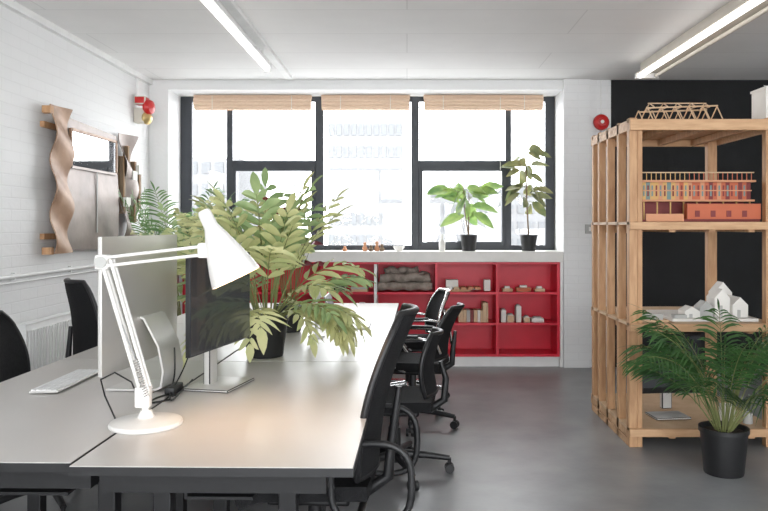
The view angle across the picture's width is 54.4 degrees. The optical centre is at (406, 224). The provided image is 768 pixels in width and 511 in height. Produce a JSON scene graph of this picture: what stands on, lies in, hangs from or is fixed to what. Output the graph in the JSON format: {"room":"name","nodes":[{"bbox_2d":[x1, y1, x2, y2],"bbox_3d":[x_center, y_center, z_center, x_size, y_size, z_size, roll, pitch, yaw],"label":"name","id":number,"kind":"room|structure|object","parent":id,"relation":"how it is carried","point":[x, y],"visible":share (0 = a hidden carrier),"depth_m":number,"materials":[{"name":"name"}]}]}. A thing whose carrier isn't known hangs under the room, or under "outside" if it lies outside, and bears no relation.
{"room":"open-plan office","nodes":[
{"label":"open-plan office","id":0,"kind":"room"},
{"bbox_2d":[0,4,148,323],"bbox_3d":[-2.590,-0.015,2.600,0.100,2.830,10.600,0,0,0],"label":"wall","id":1,"kind":"structure","parent":0,"point":[39,67],"depth_m":5.16,"materials":[{"name":"white paint"}]},
{"bbox_2d":[16,311,72,370],"bbox_3d":[-2.477,1.015,5.300,0.119,0.770,1.110,0,0,0],"label":"radiator","id":2,"kind":"object","parent":1,"relation":"attached to","point":[45,338],"visible":0.14,"depth_m":5.02,"materials":[{"name":"white metal"}]},
{"bbox_2d":[0,264,97,285],"bbox_3d":[-2.524,0.341,2.380,0.031,0.072,9.960,0,0,0],"label":"trim","id":3,"kind":"structure","parent":1,"relation":"attached to","point":[13,276],"depth_m":5.17,"materials":[{"name":"white paint"}]},
{"bbox_2d":[0,0,152,84],"bbox_3d":[-2.522,-1.405,2.380,0.035,0.050,9.960,0,0,0],"label":"trim","id":4,"kind":"structure","parent":1,"relation":"attached to","point":[12,5],"depth_m":5.56,"materials":[{"name":"white paint"}]},
{"bbox_2d":[40,104,142,254],"bbox_3d":[-2.479,-0.316,6.035,0.115,1.052,1.780,0,0,0],"label":"mirror","id":5,"kind":"object","parent":1,"relation":"attached to","point":[88,170],"visible":0.94,"depth_m":5.77,"materials":[{"name":"brown wood"}]},
{"bbox_2d":[134,78,154,124],"bbox_3d":[-2.451,-1.157,6.974,0.178,0.437,0.147,0,0,0],"label":"bell","id":6,"kind":"object","parent":1,"relation":"attached to","point":[143,115],"visible":1,"depth_m":6.93,"materials":[{"name":"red metal"}]},
{"bbox_2d":[255,193,323,332],"bbox_3d":[-0.737,0.237,4.704,0.481,0.865,0.520,0,0,0],"label":"leaf plant","id":7,"kind":"object","parent":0,"point":[294,326],"depth_m":4.66,"materials":[{"name":"green plant"}]},
{"bbox_2d":[0,366,767,510],"bbox_3d":[0.830,1.450,2.600,6.940,0.100,10.600,0,0,0],"label":"floor","id":8,"kind":"structure","parent":0,"point":[526,438],"depth_m":4.33,"materials":[{"name":"concrete"}]},
{"bbox_2d":[0,310,97,510],"bbox_3d":[-1.798,0.918,3.755,0.682,0.961,0.643,0,0,-7],"label":"office chair","id":9,"kind":"object","parent":8,"relation":"on","point":[14,355],"visible":0.16,"depth_m":3.84,"materials":[{"name":"black fabric"}]},
{"bbox_2d":[64,278,97,357],"bbox_3d":[-1.844,0.863,4.738,0.652,1.072,0.643,0,0,-43],"label":"office chair","id":10,"kind":"object","parent":8,"relation":"on","point":[83,305],"visible":0.3,"depth_m":4.48,"materials":[{"name":"black fabric"}]},
{"bbox_2d":[0,360,220,510],"bbox_3d":[-1.335,1.035,2.907,0.804,0.730,1.594,0,0,1],"label":"office desk","id":11,"kind":"object","parent":8,"relation":"on","point":[42,435],"visible":0.63,"depth_m":2.57,"materials":[{"name":"grey laminate"}]},
{"bbox_2d":[29,369,97,393],"bbox_3d":[-1.440,0.660,3.170,0.115,0.015,0.430,0,0,0],"label":"keyboard","id":12,"kind":"object","parent":11,"relation":"on","point":[63,382],"visible":0.98,"depth_m":3.11,"materials":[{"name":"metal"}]},
{"bbox_2d":[98,235,182,390],"bbox_3d":[-1.081,0.356,3.088,0.244,0.624,0.665,0,0,6],"label":"desktop computer","id":13,"kind":"object","parent":11,"relation":"on","point":[150,289],"visible":0.85,"depth_m":3.01,"materials":[{"name":"metal"}]},
{"bbox_2d":[62,323,243,361],"bbox_3d":[-1.308,1.035,4.397,0.804,0.730,1.374,0,0,1],"label":"office desk","id":14,"kind":"object","parent":8,"relation":"on","point":[223,352],"visible":0.11,"depth_m":3.92,"materials":[{"name":"white laminate"}]},
{"bbox_2d":[130,196,252,280],"bbox_3d":[-1.330,0.249,4.690,0.620,0.839,0.580,0,0,0],"label":"potted plant","id":15,"kind":"object","parent":14,"relation":"on","point":[195,238],"visible":0.15,"depth_m":4.40,"materials":[{"name":"green plant"}]},
{"bbox_2d":[118,180,253,315],"bbox_3d":[-1.842,0.509,6.596,1.036,1.781,1.209,0,0,0],"label":"palm","id":16,"kind":"object","parent":8,"relation":"on","point":[147,228],"visible":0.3,"depth_m":6.30,"materials":[{"name":"green plant"}]},
{"bbox_2d":[68,362,375,510],"bbox_3d":[-0.530,1.035,2.863,0.792,0.730,1.594,0,0,1],"label":"office desk","id":17,"kind":"object","parent":8,"relation":"on","point":[296,426],"visible":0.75,"depth_m":2.35,"materials":[{"name":"beige laminate"}]},
{"bbox_2d":[152,347,192,403],"bbox_3d":[-0.924,0.575,2.988,0.083,0.192,0.424,0,0,0],"label":"cables","id":18,"kind":"object","parent":17,"relation":"on","point":[170,391],"depth_m":2.95,"materials":[{"name":"black plastic"}]},
{"bbox_2d":[94,208,258,434],"bbox_3d":[-0.779,0.307,2.501,0.568,0.725,0.243,0,0,0],"label":"desk lamp","id":19,"kind":"object","parent":17,"relation":"on","point":[227,260],"visible":1,"depth_m":2.48,"materials":[{"name":"white metal"}]},
{"bbox_2d":[182,252,253,392],"bbox_3d":[-0.782,0.395,3.112,0.200,0.547,0.553,0,0,12],"label":"computer monitor","id":20,"kind":"object","parent":17,"relation":"on","point":[218,317],"visible":0.8,"depth_m":3.04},
{"bbox_2d":[177,303,277,322],"bbox_3d":[-1.284,1.035,5.757,0.804,0.730,1.334,0,0,1],"label":"office desk","id":21,"kind":"object","parent":8,"relation":"on","point":[181,318],"visible":0.02,"depth_m":5.53,"materials":[{"name":"white laminate"}]},
{"bbox_2d":[222,324,391,361],"bbox_3d":[-0.503,1.035,4.352,0.792,0.730,1.374,0,0,1],"label":"office desk","id":22,"kind":"object","parent":8,"relation":"on","point":[294,351],"visible":0.16,"depth_m":3.99,"materials":[{"name":"white laminate"}]},
{"bbox_2d":[176,168,376,368],"bbox_3d":[-0.715,0.175,3.870,1.100,0.987,0.900,0,0,0],"label":"fern","id":23,"kind":"object","parent":22,"relation":"on","point":[281,240],"visible":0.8,"depth_m":3.65,"materials":[{"name":"green plant"}]},
{"bbox_2d":[308,284,324,337],"bbox_3d":[-0.540,0.507,4.460,0.100,0.323,0.100,0,0,0],"label":"table lamp","id":24,"kind":"object","parent":22,"relation":"on","point":[319,295],"visible":0.35,"depth_m":4.44,"materials":[{"name":"white metal"}]},
{"bbox_2d":[324,293,370,328],"bbox_3d":[-0.390,0.563,4.950,0.291,0.210,0.320,0,0,0],"label":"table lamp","id":25,"kind":"object","parent":22,"relation":"on","point":[327,296],"visible":0.3,"depth_m":4.94,"materials":[{"name":"metal"}]},
{"bbox_2d":[235,303,419,510],"bbox_3d":[-0.317,0.853,2.815,0.727,1.092,0.626,0,0,3],"label":"office chair","id":26,"kind":"object","parent":8,"relation":"on","point":[341,491],"visible":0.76,"depth_m":2.66,"materials":[{"name":"black plastic"}]},
{"bbox_2d":[303,303,398,323],"bbox_3d":[-0.478,1.035,5.727,0.792,0.730,1.364,0,0,1],"label":"office desk","id":27,"kind":"object","parent":8,"relation":"on","point":[377,313],"visible":0.13,"depth_m":5.78,"materials":[{"name":"white laminate"}]},
{"bbox_2d":[182,262,562,366],"bbox_3d":[-0.391,0.882,7.530,3.852,1.035,0.370,0,0,0],"label":"bookcase","id":28,"kind":"object","parent":8,"relation":"on","point":[493,342],"visible":0.35,"depth_m":7.70,"materials":[{"name":"red paint"}]},
{"bbox_2d":[334,278,368,291],"bbox_3d":[-0.566,0.592,7.500,0.367,0.140,0.221,0,0,0],"label":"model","id":29,"kind":"object","parent":28,"relation":"in","point":[361,288],"visible":0.22,"depth_m":7.40,"materials":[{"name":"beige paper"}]},
{"bbox_2d":[377,266,431,290],"bbox_3d":[-0.021,0.535,7.530,0.544,0.246,0.289,0,0,0],"label":"fabric bundle","id":30,"kind":"object","parent":28,"relation":"in","point":[401,278],"visible":1,"depth_m":7.42,"materials":[{"name":"grey fabric"}]},
{"bbox_2d":[442,301,487,321],"bbox_3d":[0.584,0.869,7.500,0.447,0.196,0.150,0,0,0],"label":"books","id":31,"kind":"object","parent":28,"relation":"in","point":[468,314],"visible":0.76,"depth_m":7.42,"materials":[{"name":"beige paper"}]},
{"bbox_2d":[445,279,489,291],"bbox_3d":[0.604,0.604,7.516,0.452,0.114,0.312,0,0,0],"label":"timber offcuts","id":32,"kind":"object","parent":28,"relation":"in","point":[452,284],"visible":0.88,"depth_m":7.44,"materials":[{"name":"brown wood"}]},
{"bbox_2d":[500,304,543,321],"bbox_3d":[1.147,0.881,7.470,0.425,0.172,0.120,0,0,0],"label":"model","id":33,"kind":"object","parent":28,"relation":"in","point":[509,317],"visible":1,"depth_m":7.41},
{"bbox_2d":[501,285,544,291],"bbox_3d":[1.160,0.632,7.470,0.420,0.060,0.120,0,0,0],"label":"model","id":34,"kind":"object","parent":28,"relation":"in","point":[522,288],"visible":1,"depth_m":7.41},
{"bbox_2d":[380,327,453,490],"bbox_3d":[-0.054,0.993,4.228,0.644,0.812,0.651,0,0,6],"label":"office chair","id":35,"kind":"object","parent":8,"relation":"on","point":[419,399],"visible":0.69,"depth_m":4.13,"materials":[{"name":"black fabric"}]},
{"bbox_2d":[390,288,450,397],"bbox_3d":[0.026,0.963,6.093,0.684,0.871,0.652,0,0,-11],"label":"office chair","id":36,"kind":"object","parent":8,"relation":"on","point":[434,310],"visible":0.33,"depth_m":6.09,"materials":[{"name":"black fabric"}]},
{"bbox_2d":[393,302,464,436],"bbox_3d":[0.067,0.973,5.233,0.675,0.852,0.650,0,0,14],"label":"office chair","id":37,"kind":"object","parent":8,"relation":"on","point":[407,363],"visible":0.57,"depth_m":5.12,"materials":[{"name":"black fabric"}]},
{"bbox_2d":[591,118,767,446],"bbox_3d":[1.873,0.362,5.180,0.953,2.075,1.004,0,0,0],"label":"shelving unit","id":38,"kind":"object","parent":8,"relation":"on","point":[623,412],"visible":0.9,"depth_m":4.94,"materials":[{"name":"brown wood"}]},
{"bbox_2d":[626,312,668,321],"bbox_3d":[1.565,0.594,4.980,0.210,0.050,0.440,0,0,0],"label":"model","id":39,"kind":"object","parent":38,"relation":"in","point":[658,315],"visible":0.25,"depth_m":4.78,"materials":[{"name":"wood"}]},
{"bbox_2d":[642,332,700,419],"bbox_3d":[1.740,0.998,4.980,0.460,0.559,0.180,0,0,-7],"label":"computer monitor","id":40,"kind":"object","parent":38,"relation":"in","point":[647,387],"visible":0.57,"depth_m":4.97,"materials":[{"name":"black plastic"}]},
{"bbox_2d":[635,103,722,118],"bbox_3d":[1.805,-0.744,4.990,0.557,0.145,0.190,0,0,0],"label":"model","id":41,"kind":"object","parent":38,"relation":"on","point":[647,110],"depth_m":4.91},
{"bbox_2d":[642,172,760,221],"bbox_3d":[1.875,-0.181,4.921,0.750,0.320,0.358,0,0,0],"label":"model","id":42,"kind":"object","parent":38,"relation":"in","point":[665,200],"visible":0.99,"depth_m":4.83},
{"bbox_2d":[646,281,757,321],"bbox_3d":[1.975,0.504,5.040,0.550,0.228,0.520,0,0,0],"label":"model","id":43,"kind":"object","parent":38,"relation":"in","point":[736,306],"visible":0.87,"depth_m":4.90},
{"bbox_2d":[719,403,752,423],"bbox_3d":[2.146,1.228,4.871,0.207,0.100,0.099,0,0,32],"label":"tins","id":44,"kind":"object","parent":38,"relation":"in","point":[748,419],"visible":0.44,"depth_m":4.80},
{"bbox_2d":[750,85,767,118],"bbox_3d":[2.315,-0.789,4.850,0.070,0.240,0.220,0,0,0],"label":"model","id":45,"kind":"object","parent":38,"relation":"on","point":[759,96],"visible":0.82,"depth_m":4.83},
{"bbox_2d":[617,298,767,478],"bbox_3d":[1.955,0.873,4.042,1.451,1.053,1.217,0,0,0],"label":"areca palm","id":46,"kind":"object","parent":8,"relation":"on","point":[724,443],"visible":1,"depth_m":4.15,"materials":[{"name":"plant"}]},
{"bbox_2d":[14,0,767,79],"bbox_3d":[0.830,-1.480,2.600,6.940,0.100,10.600,0,0,0],"label":"ceiling","id":47,"kind":"structure","parent":0,"point":[158,39],"depth_m":5.66,"materials":[{"name":"paint"}]},
{"bbox_2d":[201,0,291,78],"bbox_3d":[-1.143,-1.347,5.525,0.085,0.168,3.250,0,0,0],"label":"fluorescent light","id":48,"kind":"object","parent":47,"relation":"hanging from","point":[218,10],"visible":1,"depth_m":5.22,"materials":[{"name":"white paint"}]},
{"bbox_2d":[635,0,767,78],"bbox_3d":[2.100,-1.354,5.098,0.200,0.152,3.005,0,0,0],"label":"fluorescent light","id":49,"kind":"object","parent":47,"relation":"attached to","point":[735,14],"visible":1,"depth_m":5.23,"materials":[{"name":"white paint"}]},
{"bbox_2d":[149,79,767,367],"bbox_3d":[0.830,-0.015,7.610,6.740,2.830,0.580,0,0,0],"label":"wall","id":50,"kind":"structure","parent":0,"point":[673,263],"depth_m":7.36,"materials":[{"name":"white paint"}]},
{"bbox_2d":[181,97,554,249],"bbox_3d":[-0.408,-0.537,7.770,3.891,1.595,0.100,0,0,0],"label":"window","id":51,"kind":"structure","parent":50,"relation":"in","point":[317,166],"depth_m":7.76,"materials":[{"name":"black metal"}]},
{"bbox_2d":[193,95,311,111],"bbox_3d":[-1.585,-1.246,7.659,1.210,0.175,0.082,0,0,0],"label":"bamboo blind","id":52,"kind":"object","parent":51,"relation":"attached to","point":[200,102],"visible":1,"depth_m":7.65,"materials":[{"name":"beige wood"}]},
{"bbox_2d":[321,95,409,111],"bbox_3d":[-0.425,-1.246,7.659,0.910,0.175,0.082,0,0,0],"label":"bamboo blind","id":53,"kind":"object","parent":51,"relation":"attached to","point":[328,102],"visible":1,"depth_m":7.65,"materials":[{"name":"beige wood"}]},
{"bbox_2d":[423,95,543,111],"bbox_3d":[0.785,-1.246,7.659,1.230,0.175,0.082,0,0,0],"label":"bamboo blind","id":54,"kind":"object","parent":51,"relation":"attached to","point":[431,102],"visible":1,"depth_m":7.65,"materials":[{"name":"beige wood"}]},
{"bbox_2d":[500,97,500,184],"bbox_3d":[0.950,-0.845,7.600,0.015,0.910,0.015,0,0,-23],"label":"blind pull cord","id":55,"kind":"object","parent":54,"relation":"hanging from","point":[500,97],"visible":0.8,"depth_m":7.60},
{"bbox_2d":[296,250,562,261],"bbox_3d":[-0.408,0.312,7.548,3.891,0.105,0.425,0,0,0],"label":"windowsill","id":56,"kind":"structure","parent":50,"relation":"attached to","point":[319,255],"depth_m":7.33,"materials":[{"name":"white paint"}]},
{"bbox_2d":[342,241,383,250],"bbox_3d":[-0.435,0.209,7.450,0.422,0.100,0.052,0,0,0],"label":"figurines","id":57,"kind":"object","parent":56,"relation":"on","point":[364,248],"visible":0.96,"depth_m":7.44,"materials":[{"name":"brown wood"}]},
{"bbox_2d":[393,246,404,250],"bbox_3d":[-0.080,0.234,7.460,0.120,0.050,0.120,0,0,0],"label":"bowl","id":58,"kind":"object","parent":56,"relation":"on","point":[397,248],"visible":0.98,"depth_m":7.42,"materials":[{"name":"ceramic"}]},
{"bbox_2d":[439,234,444,250],"bbox_3d":[0.350,0.176,7.450,0.064,0.165,0.064,0,0,0],"label":"glass bottle","id":59,"kind":"object","parent":56,"relation":"on","point":[441,242],"visible":0.98,"depth_m":7.43,"materials":[{"name":"white glass"}]},
{"bbox_2d":[426,181,503,250],"bbox_3d":[0.575,-0.087,7.430,0.781,0.692,0.420,0,0,0],"label":"potted plant","id":60,"kind":"object","parent":56,"relation":"on","point":[468,242],"visible":1,"depth_m":7.44,"materials":[{"name":"green plant"}]},
{"bbox_2d":[501,144,552,250],"bbox_3d":[1.198,-0.271,7.468,0.533,1.061,0.344,0,0,0],"label":"fiddle leaf fig","id":61,"kind":"object","parent":56,"relation":"on","point":[528,242],"depth_m":7.48,"materials":[{"name":"green plant"}]},
{"bbox_2d":[585,224,591,233],"bbox_3d":[1.790,0.040,7.306,0.090,0.090,0.028,0,0,0],"label":"light switch","id":62,"kind":"object","parent":50,"relation":"attached to","point":[587,226],"visible":0.56,"depth_m":7.30,"materials":[{"name":"white plastic"}]},
{"bbox_2d":[593,80,608,131],"bbox_3d":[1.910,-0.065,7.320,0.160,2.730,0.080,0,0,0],"label":"fire alarm sounder","id":63,"kind":"object","parent":50,"relation":"attached to","point":[601,121],"visible":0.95,"depth_m":7.32,"materials":[{"name":"red metal"}]},
{"label":"outside","id":64,"kind":"structure","parent":0,"visible":0},
{"bbox_3d":[0.000,10.350,49.250,120.000,0.100,81.500,0,0,0],"label":"ground","id":65,"kind":"structure","parent":64,"visible":0},
{"bbox_2d":[193,158,266,235],"bbox_3d":[-12.500,3.350,43.975,7.000,13.900,8.050,0,0,0],"label":"office building","id":66,"kind":"structure","parent":65,"relation":"on","point":[211,170],"depth_m":40.00,"materials":[{"name":"concrete"}]},
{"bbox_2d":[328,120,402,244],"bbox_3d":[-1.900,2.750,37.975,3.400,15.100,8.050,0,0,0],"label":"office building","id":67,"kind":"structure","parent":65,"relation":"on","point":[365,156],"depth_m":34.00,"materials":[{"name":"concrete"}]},
{"bbox_2d":[427,185,544,244],"bbox_3d":[5.250,3.850,51.975,7.500,12.900,8.050,0,0,0],"label":"office building","id":68,"kind":"structure","parent":65,"relation":"on","point":[438,209],"depth_m":48.01,"materials":[{"name":"concrete"}]}
]}

